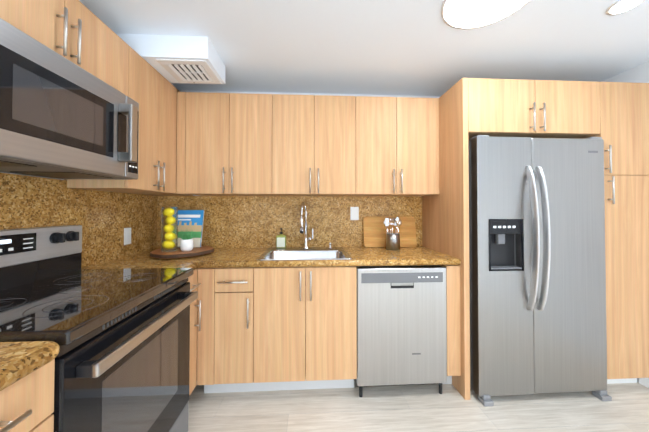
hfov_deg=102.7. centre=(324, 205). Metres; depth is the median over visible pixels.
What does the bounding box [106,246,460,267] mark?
countertop
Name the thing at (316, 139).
upper cabinet
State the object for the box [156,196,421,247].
backsplash
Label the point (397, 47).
ceiling
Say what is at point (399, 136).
upper cabinet
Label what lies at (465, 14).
recessed light
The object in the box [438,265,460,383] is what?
base cabinet
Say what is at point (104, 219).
backsplash
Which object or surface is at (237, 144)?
upper cabinet
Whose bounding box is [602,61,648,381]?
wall
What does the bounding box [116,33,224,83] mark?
ceiling vent
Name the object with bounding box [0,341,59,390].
countertop
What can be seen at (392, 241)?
utensil crock
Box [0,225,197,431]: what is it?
range
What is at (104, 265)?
countertop
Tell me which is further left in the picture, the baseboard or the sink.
the sink
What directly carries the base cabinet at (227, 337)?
on the floor
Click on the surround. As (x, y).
(614, 116)
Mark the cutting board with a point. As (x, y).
(374, 231)
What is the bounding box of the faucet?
[299,202,312,248]
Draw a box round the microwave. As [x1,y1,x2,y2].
[0,18,138,179]
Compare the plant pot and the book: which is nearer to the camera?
the plant pot
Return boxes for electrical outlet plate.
[124,228,130,244]
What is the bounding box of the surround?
[422,78,648,399]
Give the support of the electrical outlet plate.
attached to the backsplash at (104, 219)
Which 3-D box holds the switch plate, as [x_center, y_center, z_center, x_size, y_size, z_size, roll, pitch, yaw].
[0.273,0.075,2.352,0.076,0.120,0.008,0,-1,-3]
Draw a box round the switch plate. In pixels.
[350,207,358,219]
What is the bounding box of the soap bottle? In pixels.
[276,228,285,247]
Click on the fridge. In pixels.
(537, 275)
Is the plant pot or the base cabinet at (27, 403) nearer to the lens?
the base cabinet at (27, 403)
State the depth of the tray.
1.82 m
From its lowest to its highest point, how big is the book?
0.296 m
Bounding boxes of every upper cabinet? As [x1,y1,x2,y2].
[0,0,131,95]
[64,49,159,191]
[120,74,183,195]
[176,92,271,195]
[272,94,359,195]
[356,96,438,195]
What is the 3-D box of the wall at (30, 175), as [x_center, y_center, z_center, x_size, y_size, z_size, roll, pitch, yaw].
[-1.405,0.109,-0.019,0.100,2.330,4.600,0,-1,-3]
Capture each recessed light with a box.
[441,0,530,28]
[606,0,644,14]
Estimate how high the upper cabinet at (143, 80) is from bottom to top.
0.800 m
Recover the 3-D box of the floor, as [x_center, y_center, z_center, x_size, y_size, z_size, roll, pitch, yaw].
[0.525,1.306,0.070,3.965,0.060,4.800,0,-1,-3]
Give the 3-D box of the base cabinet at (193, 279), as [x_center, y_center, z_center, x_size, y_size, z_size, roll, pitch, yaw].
[-1.130,0.854,1.548,0.618,0.884,0.237,0,-1,-3]
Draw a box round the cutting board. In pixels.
[363,216,416,246]
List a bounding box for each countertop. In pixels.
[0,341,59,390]
[81,262,199,269]
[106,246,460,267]
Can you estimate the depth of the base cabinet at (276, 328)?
1.73 m
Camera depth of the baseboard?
1.86 m
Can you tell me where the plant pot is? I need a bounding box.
[178,230,193,250]
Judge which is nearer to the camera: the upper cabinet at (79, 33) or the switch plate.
the upper cabinet at (79, 33)
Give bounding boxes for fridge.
[468,135,611,406]
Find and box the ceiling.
[79,0,648,95]
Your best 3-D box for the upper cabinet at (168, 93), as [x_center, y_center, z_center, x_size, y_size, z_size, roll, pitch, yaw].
[-1.286,-0.490,1.870,0.338,0.800,0.325,0,-1,-3]
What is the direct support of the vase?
on the tray
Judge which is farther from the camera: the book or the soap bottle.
the soap bottle
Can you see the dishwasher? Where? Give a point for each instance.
(401, 325)
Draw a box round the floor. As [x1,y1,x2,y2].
[188,379,648,431]
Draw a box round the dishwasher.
[356,265,446,396]
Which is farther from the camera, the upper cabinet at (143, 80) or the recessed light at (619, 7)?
the upper cabinet at (143, 80)
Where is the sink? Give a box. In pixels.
[257,247,352,259]
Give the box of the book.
[173,210,203,247]
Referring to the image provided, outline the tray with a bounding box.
[150,246,213,258]
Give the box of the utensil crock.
[383,216,401,249]
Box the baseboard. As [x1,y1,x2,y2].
[639,378,648,387]
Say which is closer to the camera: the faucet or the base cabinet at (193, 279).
the base cabinet at (193, 279)
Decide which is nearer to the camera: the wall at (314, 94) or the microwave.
the microwave
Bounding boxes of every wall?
[0,172,63,179]
[179,90,440,195]
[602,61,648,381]
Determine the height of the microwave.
0.432 m
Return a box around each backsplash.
[0,173,159,267]
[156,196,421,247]
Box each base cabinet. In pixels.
[0,359,54,431]
[187,268,199,395]
[197,267,256,392]
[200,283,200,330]
[257,266,356,390]
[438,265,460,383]
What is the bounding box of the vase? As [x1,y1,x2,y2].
[161,207,177,251]

